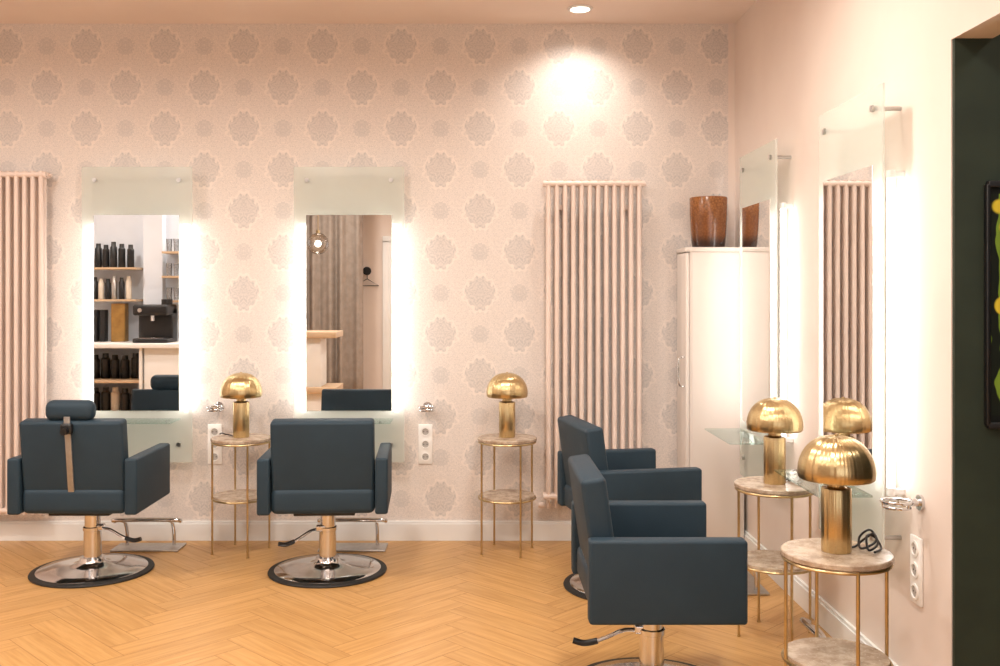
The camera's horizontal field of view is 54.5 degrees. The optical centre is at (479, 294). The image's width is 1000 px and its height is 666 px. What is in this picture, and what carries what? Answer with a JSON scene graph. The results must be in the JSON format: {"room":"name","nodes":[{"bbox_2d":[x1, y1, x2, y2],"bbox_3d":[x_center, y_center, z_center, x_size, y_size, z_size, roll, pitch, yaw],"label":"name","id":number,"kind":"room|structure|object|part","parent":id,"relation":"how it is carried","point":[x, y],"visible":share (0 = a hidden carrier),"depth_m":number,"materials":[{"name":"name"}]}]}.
{"room":"salon","nodes":[
{"label":"salon","id":0,"kind":"room"},
{"bbox_2d":[0,24,734,520],"bbox_3d":[-0.550,-0.075,5.590,7.700,2.950,0.100,0,0,0],"label":"wall","id":1,"kind":"structure","parent":0,"point":[468,123],"depth_m":5.54,"materials":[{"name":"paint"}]},
{"bbox_2d":[0,171,52,514],"bbox_3d":[-2.721,0.294,5.482,0.608,1.979,0.116,0,0,0],"label":"radiator","id":2,"kind":"object","parent":1,"relation":"attached to","point":[23,195],"visible":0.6,"depth_m":5.43,"materials":[{"name":"metal"}]},
{"bbox_2d":[91,178,189,446],"bbox_3d":[-1.927,0.110,5.394,0.620,1.660,0.292,0,0,0],"label":"mirror","id":3,"kind":"object","parent":1,"relation":"attached to","point":[135,258],"visible":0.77,"depth_m":5.44,"materials":[{"name":"clear glass"}]},
{"bbox_2d":[94,215,178,410],"bbox_3d":[-1.927,0.100,5.442,0.480,1.100,0.005,0,0,0],"label":"mirror glass","id":4,"kind":"object","parent":3,"relation":"attached to","point":[136,257],"depth_m":5.44,"materials":[{"name":"silver metal"}]},
{"bbox_2d":[124,418,180,423],"bbox_3d":[-1.927,0.695,5.343,0.500,0.008,0.190,0,0,0],"label":"glass shelf","id":5,"kind":"object","parent":3,"relation":"attached to","point":[168,421],"depth_m":5.36,"materials":[{"name":"clear glass"}]},
{"bbox_2d":[208,424,221,463],"bbox_3d":[-1.509,0.849,5.532,0.074,0.222,0.015,0,0,0],"label":"socket","id":6,"kind":"object","parent":1,"relation":"attached to","point":[213,429],"visible":0.66,"depth_m":5.53,"materials":[{"name":"plastic"}]},
{"bbox_2d":[206,402,224,411],"bbox_3d":[-1.490,0.635,5.472,0.105,0.052,0.135,0,0,0],"label":"holder","id":7,"kind":"object","parent":1,"relation":"attached to","point":[218,407],"visible":1,"depth_m":5.46,"materials":[{"name":"silver metal"}]},
{"bbox_2d":[0,521,570,540],"bbox_3d":[-1.421,1.344,5.531,5.757,0.110,0.018,0,0,0],"label":"baseboard","id":8,"kind":"structure","parent":1,"relation":"attached to","point":[9,530],"depth_m":5.52,"materials":[{"name":"white paint"}]},
{"bbox_2d":[301,178,398,445],"bbox_3d":[-0.736,0.110,5.394,0.620,1.660,0.292,0,0,0],"label":"mirror","id":9,"kind":"object","parent":1,"relation":"attached to","point":[347,259],"visible":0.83,"depth_m":5.44,"materials":[{"name":"clear glass"}]},
{"bbox_2d":[306,215,391,410],"bbox_3d":[-0.736,0.100,5.442,0.480,1.100,0.005,0,0,0],"label":"mirror glass","id":10,"kind":"object","parent":9,"relation":"attached to","point":[349,257],"depth_m":5.44,"materials":[{"name":"silver metal"}]},
{"bbox_2d":[373,418,392,423],"bbox_3d":[-0.736,0.695,5.343,0.500,0.008,0.190,0,0,0],"label":"glass shelf","id":11,"kind":"object","parent":9,"relation":"attached to","point":[380,421],"depth_m":5.36,"materials":[{"name":"clear glass"}]},
{"bbox_2d":[418,424,432,463],"bbox_3d":[-0.310,0.849,5.532,0.080,0.222,0.015,0,0,0],"label":"socket","id":12,"kind":"object","parent":1,"relation":"attached to","point":[425,431],"visible":1,"depth_m":5.53,"materials":[{"name":"plastic"}]},
{"bbox_2d":[417,402,435,411],"bbox_3d":[-0.300,0.635,5.472,0.105,0.052,0.135,0,0,0],"label":"holder","id":13,"kind":"object","parent":1,"relation":"attached to","point":[427,406],"visible":1,"depth_m":5.45,"materials":[{"name":"silver metal"}]},
{"bbox_2d":[538,180,645,507],"bbox_3d":[0.634,0.280,5.482,0.608,1.849,0.116,0,0,0],"label":"radiator","id":14,"kind":"object","parent":1,"relation":"attached to","point":[548,495],"visible":0.68,"depth_m":5.43,"materials":[{"name":"metal"}]},
{"bbox_2d":[0,0,756,23],"bbox_3d":[-0.500,-1.600,1.920,7.800,0.100,7.440,0,0,0],"label":"ceiling","id":15,"kind":"structure","parent":0,"point":[11,11],"depth_m":5.27,"materials":[{"name":"paint"}]},
{"bbox_2d":[567,4,592,12],"bbox_3d":[0.540,-1.544,5.240,0.136,0.009,0.136,0,0,0],"label":"recessed light","id":16,"kind":"object","parent":15,"relation":"in","point":[581,8],"depth_m":5.23,"materials":[{"name":"white"}]},
{"bbox_2d":[0,541,831,665],"bbox_3d":[-0.500,1.451,1.920,7.800,0.102,7.440,0,0,0],"label":"floor","id":17,"kind":"structure","parent":0,"point":[435,603],"depth_m":4.22,"materials":[{"name":"brown wood"}]},
{"bbox_2d":[7,400,169,587],"bbox_3d":[-1.965,0.954,4.907,0.628,0.891,0.624,0,0,0],"label":"chair","id":18,"kind":"object","parent":17,"relation":"on","point":[71,462],"visible":1,"depth_m":4.68,"materials":[{"name":"blue leather"}]},
{"bbox_3d":[-2.248,0.924,4.920,0.062,0.272,0.510,0,0,0],"label":"arm","id":19,"kind":"part","parent":18,"relation":"part of","materials":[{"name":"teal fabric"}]},
{"bbox_3d":[-1.965,0.998,4.930,0.500,0.125,0.500,0,0,0],"label":"seat","id":20,"kind":"part","parent":18,"relation":"part of","materials":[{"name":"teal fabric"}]},
{"bbox_3d":[-1.965,0.815,4.715,0.496,0.433,0.139,0,0,0],"label":"backrest","id":21,"kind":"part","parent":18,"relation":"part of","materials":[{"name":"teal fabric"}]},
{"bbox_3d":[-1.965,1.072,4.920,0.300,0.022,0.340,0,0,0],"label":"seat plate","id":22,"kind":"part","parent":18,"relation":"part of","materials":[{"name":"silver metal"}]},
{"bbox_3d":[-1.866,1.201,4.917,0.182,0.081,0.050,0,0,0],"label":"pump lever","id":23,"kind":"part","parent":18,"relation":"part of","materials":[{"name":"silver metal"}]},
{"bbox_3d":[-1.682,0.924,4.920,0.062,0.272,0.510,0,0,0],"label":"arm","id":24,"kind":"part","parent":18,"relation":"part of","materials":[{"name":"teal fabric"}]},
{"bbox_2d":[110,517,186,551],"bbox_3d":[-1.830,1.308,5.360,0.389,0.181,0.160,0,0,0],"label":"footrest","id":25,"kind":"object","parent":17,"relation":"on","point":[122,547],"visible":0.97,"depth_m":5.32,"materials":[{"name":"metal"}]},
{"bbox_3d":[-1.830,1.394,5.360,0.370,0.010,0.160,0,0,0],"label":"floor plate","id":26,"kind":"part","parent":25,"relation":"part of","materials":[{"name":"metal"}]},
{"bbox_2d":[210,433,270,558],"bbox_3d":[-1.305,1.088,5.300,0.326,0.624,0.326,0,0,-26],"label":"round side table","id":27,"kind":"object","parent":17,"relation":"on","point":[246,496],"visible":0.81,"depth_m":5.23,"materials":[{"name":"beige stone"}]},
{"bbox_2d":[213,489,256,501],"bbox_3d":[-1.305,1.095,5.300,0.300,0.010,0.300,0,0,-26],"label":"shelf","id":28,"kind":"object","parent":27,"relation":"attached to","point":[236,495],"depth_m":5.25,"materials":[{"name":"beige stone"}]},
{"bbox_2d":[219,372,261,437],"bbox_3d":[-1.305,0.598,5.300,0.226,0.355,0.226,0,0,-17],"label":"table lamp","id":29,"kind":"object","parent":27,"relation":"on","point":[240,386],"visible":1,"depth_m":5.26,"materials":[{"name":"gold metal"}]},
{"bbox_3d":[-1.305,0.658,5.300,0.088,0.235,0.088,0,0,0],"label":"stem","id":30,"kind":"part","parent":29,"relation":"part of","materials":[{"name":"gold metal"}]},
{"bbox_3d":[-1.305,0.489,5.300,0.226,0.137,0.226,0,0,0],"label":"lamp shade","id":31,"kind":"part","parent":29,"relation":"part of","materials":[{"name":"gold metal"}]},
{"bbox_2d":[257,418,391,587],"bbox_3d":[-0.772,0.999,4.920,0.628,0.800,0.598,0,0,-3],"label":"chair","id":32,"kind":"object","parent":17,"relation":"on","point":[326,468],"visible":1,"depth_m":4.68,"materials":[{"name":"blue leather"}]},
{"bbox_3d":[-1.055,0.924,4.905,0.062,0.272,0.510,0,0,-3],"label":"arm","id":33,"kind":"part","parent":32,"relation":"part of","materials":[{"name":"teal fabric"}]},
{"bbox_3d":[-0.862,1.201,4.884,0.185,0.081,0.059,0,0,-19],"label":"pump lever","id":34,"kind":"part","parent":32,"relation":"part of","materials":[{"name":"silver metal"}]},
{"bbox_3d":[-0.761,0.815,4.715,0.496,0.433,0.139,0,0,-3],"label":"backrest","id":35,"kind":"part","parent":32,"relation":"part of","materials":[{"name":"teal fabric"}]},
{"bbox_3d":[-0.772,0.998,4.930,0.500,0.125,0.500,0,0,-3],"label":"seat","id":36,"kind":"part","parent":32,"relation":"part of","materials":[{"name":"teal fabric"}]},
{"bbox_3d":[-0.772,1.072,4.920,0.300,0.022,0.340,0,0,-3],"label":"seat plate","id":37,"kind":"part","parent":32,"relation":"part of","materials":[{"name":"black plastic"}]},
{"bbox_3d":[-0.489,0.924,4.935,0.062,0.272,0.510,0,0,-3],"label":"arm","id":38,"kind":"part","parent":32,"relation":"part of","materials":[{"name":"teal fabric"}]},
{"bbox_2d":[317,517,387,551],"bbox_3d":[-0.700,1.308,5.360,0.389,0.181,0.160,0,0,0],"label":"footrest","id":39,"kind":"object","parent":17,"relation":"on","point":[340,547],"visible":0.6,"depth_m":5.32,"materials":[{"name":"metal"}]},
{"bbox_3d":[-0.700,1.394,5.360,0.370,0.010,0.160,0,0,0],"label":"floor plate","id":40,"kind":"part","parent":39,"relation":"part of","materials":[{"name":"metal"}]},
{"bbox_2d":[477,433,536,558],"bbox_3d":[0.148,1.088,5.300,0.326,0.624,0.326,0,0,-26],"label":"round side table","id":41,"kind":"object","parent":17,"relation":"on","point":[495,496],"visible":0.98,"depth_m":5.23,"materials":[{"name":"gold metal"}]},
{"bbox_2d":[486,372,527,437],"bbox_3d":[0.148,0.598,5.300,0.226,0.355,0.226,0,0,0],"label":"table lamp","id":42,"kind":"object","parent":41,"relation":"on","point":[506,386],"visible":1,"depth_m":5.25,"materials":[{"name":"gold metal"}]},
{"bbox_3d":[0.148,0.658,5.300,0.088,0.235,0.088,0,0,0],"label":"stem","id":43,"kind":"part","parent":42,"relation":"part of","materials":[{"name":"gold metal"}]},
{"bbox_3d":[0.148,0.489,5.300,0.226,0.137,0.226,0,0,0],"label":"lamp shade","id":44,"kind":"part","parent":42,"relation":"part of","materials":[{"name":"gold metal"}]},
{"bbox_2d":[480,489,534,501],"bbox_3d":[0.148,1.095,5.300,0.300,0.010,0.300,0,0,-26],"label":"shelf","id":45,"kind":"object","parent":41,"relation":"attached to","point":[497,495],"depth_m":5.25,"materials":[{"name":"beige stone"}]},
{"bbox_2d":[557,415,701,599],"bbox_3d":[0.700,0.999,4.660,0.598,0.800,0.628,0,0,-11],"label":"chair","id":46,"kind":"object","parent":17,"relation":"on","point":[630,473],"visible":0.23,"depth_m":4.39,"materials":[{"name":"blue leather"}]},
{"bbox_3d":[0.710,0.998,4.662,0.500,0.125,0.500,0,0,-11],"label":"seat","id":47,"kind":"part","parent":46,"relation":"part of","materials":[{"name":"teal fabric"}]},
{"bbox_3d":[0.499,0.815,4.621,0.139,0.433,0.496,0,0,-11],"label":"backrest","id":48,"kind":"part","parent":46,"relation":"part of","materials":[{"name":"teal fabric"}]},
{"bbox_3d":[0.646,0.924,4.938,0.510,0.272,0.062,0,0,-11],"label":"arm","id":49,"kind":"part","parent":46,"relation":"part of","materials":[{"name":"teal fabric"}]},
{"bbox_3d":[0.754,0.924,4.382,0.510,0.272,0.062,0,0,-11],"label":"arm","id":50,"kind":"part","parent":46,"relation":"part of","materials":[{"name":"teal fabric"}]},
{"bbox_2d":[568,454,747,665],"bbox_3d":[0.605,0.999,3.420,0.598,0.800,0.628,0,0,0],"label":"chair","id":51,"kind":"object","parent":17,"relation":"on","point":[646,565],"visible":1,"depth_m":3.11,"materials":[{"name":"blue leather"}]},
{"bbox_3d":[0.615,0.998,3.420,0.500,0.125,0.500,0,0,0],"label":"seat","id":52,"kind":"part","parent":51,"relation":"part of","materials":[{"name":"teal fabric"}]},
{"bbox_3d":[0.400,0.815,3.420,0.139,0.433,0.496,0,0,0],"label":"backrest","id":53,"kind":"part","parent":51,"relation":"part of","materials":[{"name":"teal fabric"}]},
{"bbox_3d":[0.496,1.201,3.429,0.196,0.081,0.051,0,0,2],"label":"pump lever","id":54,"kind":"part","parent":51,"relation":"part of","materials":[{"name":"silver metal"}]},
{"bbox_3d":[0.605,0.924,3.703,0.510,0.272,0.062,0,0,0],"label":"arm","id":55,"kind":"part","parent":51,"relation":"part of","materials":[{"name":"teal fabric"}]},
{"bbox_3d":[0.605,0.924,3.137,0.510,0.272,0.062,0,0,0],"label":"arm","id":56,"kind":"part","parent":51,"relation":"part of","materials":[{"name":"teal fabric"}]},
{"bbox_2d":[676,247,743,538],"bbox_3d":[1.259,0.570,5.391,0.354,1.660,0.255,0,0,0],"label":"tall cabinet","id":57,"kind":"object","parent":17,"relation":"on","point":[709,279],"visible":0.77,"depth_m":5.26,"materials":[{"name":"paint"}]},
{"bbox_3d":[1.101,0.420,5.310,0.038,0.170,0.010,0,0,0],"label":"door handle","id":58,"kind":"part","parent":57,"relation":"part of","materials":[{"name":"silver metal"}]},
{"bbox_3d":[1.129,0.545,5.394,0.018,1.550,0.237,0,0,0],"label":"door","id":59,"kind":"part","parent":57,"relation":"part of","materials":[{"name":"paint"}]},
{"bbox_2d":[689,196,727,246],"bbox_3d":[1.268,-0.400,5.385,0.206,0.280,0.206,0,0,0],"label":"glass vase","id":60,"kind":"object","parent":57,"relation":"on","point":[708,214],"visible":0.88,"depth_m":5.30,"materials":[{"name":"brown glass"}]},
{"bbox_2d":[748,568,769,594],"bbox_3d":[1.270,1.308,4.700,0.160,0.181,0.389,0,0,0],"label":"footrest","id":61,"kind":"object","parent":17,"relation":"on","point":[752,581],"visible":0.1,"depth_m":4.56,"materials":[{"name":"metal"}]},
{"bbox_2d":[734,476,812,641],"bbox_3d":[1.215,1.088,4.000,0.326,0.624,0.326,0,0,-8],"label":"round side table","id":62,"kind":"object","parent":17,"relation":"on","point":[768,561],"visible":0.56,"depth_m":3.94,"materials":[{"name":"beige stone"}]},
{"bbox_2d":[746,397,803,484],"bbox_3d":[1.216,0.598,4.001,0.226,0.355,0.229,0,0,22],"label":"table lamp","id":63,"kind":"object","parent":62,"relation":"on","point":[774,416],"visible":0.89,"depth_m":3.96,"materials":[{"name":"gold metal"}]},
{"bbox_3d":[1.215,0.658,4.000,0.088,0.235,0.088,0,0,0],"label":"stem","id":64,"kind":"part","parent":63,"relation":"part of","materials":[{"name":"gold metal"}]},
{"bbox_3d":[1.215,0.489,4.000,0.226,0.137,0.226,0,0,0],"label":"lamp shade","id":65,"kind":"part","parent":63,"relation":"part of","materials":[{"name":"gold metal"}]},
{"bbox_2d":[748,550,804,571],"bbox_3d":[1.215,1.095,4.000,0.300,0.010,0.300,0,0,-8],"label":"shelf","id":66,"kind":"object","parent":62,"relation":"attached to","point":[766,560],"depth_m":3.95,"materials":[{"name":"beige stone"}]},
{"bbox_2d":[795,617,825,665],"bbox_3d":[1.270,1.308,3.500,0.160,0.181,0.389,0,0,0],"label":"footrest","id":67,"kind":"object","parent":17,"relation":"on","point":[805,622],"visible":0.27,"depth_m":3.61,"materials":[{"name":"metal"}]},
{"bbox_2d":[780,538,893,665],"bbox_3d":[1.080,1.088,2.940,0.326,0.624,0.326,0,0,-2],"label":"round side table","id":68,"kind":"object","parent":17,"relation":"on","point":[807,552],"visible":0.94,"depth_m":2.92,"materials":[{"name":"beige stone"}]},
{"bbox_2d":[788,637,889,665],"bbox_3d":[1.080,1.095,2.940,0.300,0.010,0.300,0,0,-2],"label":"shelf","id":69,"kind":"object","parent":68,"relation":"attached to","point":[812,651],"depth_m":2.95,"materials":[{"name":"beige stone"}]},
{"bbox_2d":[797,434,881,554],"bbox_3d":[1.085,0.598,2.938,0.236,0.355,0.226,0,0,27],"label":"table lamp","id":70,"kind":"object","parent":68,"relation":"on","point":[839,462],"visible":1,"depth_m":2.90,"materials":[{"name":"gold metal"}]},
{"bbox_3d":[1.080,0.658,2.940,0.088,0.235,0.088,0,0,0],"label":"stem","id":71,"kind":"part","parent":70,"relation":"part of","materials":[{"name":"gold metal"}]},
{"bbox_3d":[1.080,0.489,2.940,0.226,0.137,0.226,0,0,0],"label":"lamp shade","id":72,"kind":"part","parent":70,"relation":"part of","materials":[{"name":"gold metal"}]},
{"bbox_2d":[735,0,999,665],"bbox_3d":[1.517,-0.075,1.920,0.120,2.950,7.240,0,0,0],"label":"wall","id":73,"kind":"structure","parent":0,"point":[803,68],"depth_m":3.53,"materials":[{"name":"paint"}]},
{"bbox_2d":[705,155,792,459],"bbox_3d":[1.311,0.110,4.780,0.292,1.660,0.620,0,0,0],"label":"mirror","id":74,"kind":"object","parent":73,"relation":"attached to","point":[756,218],"visible":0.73,"depth_m":4.71,"materials":[{"name":"clear glass"}]},
{"bbox_2d":[705,428,763,444],"bbox_3d":[1.260,0.695,4.780,0.190,0.008,0.500,0,0,0],"label":"glass shelf","id":75,"kind":"object","parent":74,"relation":"attached to","point":[732,437],"depth_m":4.77,"materials":[{"name":"clear glass"}]},
{"bbox_2d":[742,199,770,421],"bbox_3d":[1.359,0.100,4.780,0.005,1.100,0.480,0,0,0],"label":"mirror glass","id":76,"kind":"object","parent":74,"relation":"attached to","point":[756,218],"depth_m":4.76,"materials":[{"name":"silver metal"}]},
{"bbox_2d":[744,529,897,665],"bbox_3d":[1.448,1.344,4.263,0.018,0.110,2.516,0,0,0],"label":"baseboard","id":77,"kind":"structure","parent":73,"relation":"attached to","point":[831,621],"depth_m":4.09,"materials":[{"name":"white paint"}]},
{"bbox_2d":[774,105,904,540],"bbox_3d":[1.311,0.110,3.595,0.292,1.660,0.620,0,0,0],"label":"mirror","id":78,"kind":"object","parent":73,"relation":"attached to","point":[847,198],"visible":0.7,"depth_m":3.50,"materials":[{"name":"clear glass"}]},
{"bbox_2d":[774,469,872,497],"bbox_3d":[1.260,0.695,3.595,0.190,0.008,0.500,0,0,0],"label":"glass shelf","id":79,"kind":"object","parent":78,"relation":"attached to","point":[814,488],"depth_m":3.54,"materials":[{"name":"clear glass"}]},
{"bbox_2d":[823,165,872,456],"bbox_3d":[1.359,0.100,3.595,0.005,1.100,0.480,0,0,0],"label":"mirror glass","id":80,"kind":"object","parent":78,"relation":"attached to","point":[847,198],"depth_m":3.57,"materials":[{"name":"silver metal"}]},
{"bbox_2d":[879,495,924,510],"bbox_3d":[1.389,0.685,3.200,0.135,0.052,0.105,0,0,0],"label":"holder","id":81,"kind":"object","parent":73,"relation":"attached to","point":[919,502],"visible":1,"depth_m":3.19,"materials":[{"name":"silver metal"}]},
{"bbox_2d":[910,534,922,606],"bbox_3d":[1.450,0.909,3.205,0.015,0.226,0.088,0,0,0],"label":"socket","id":82,"kind":"object","parent":73,"relation":"attached to","point":[916,543],"visible":1,"depth_m":3.20,"materials":[{"name":"plastic"}]},
{"bbox_2d":[952,38,999,665],"bbox_3d":[2.381,0.305,2.993,1.839,2.190,0.015,0,0,0],"label":"wall","id":83,"kind":"structure","parent":0,"point":[975,61],"depth_m":2.98,"materials":[{"name":"paint"}]},
{"bbox_2d":[984,181,999,428],"bbox_3d":[1.830,0.030,2.974,0.562,0.760,0.022,0,0,0],"label":"print","id":84,"kind":"object","parent":83,"relation":"attached to","point":[991,188],"visible":1,"depth_m":2.98,"materials":[{"name":"black plastic"}]}
]}

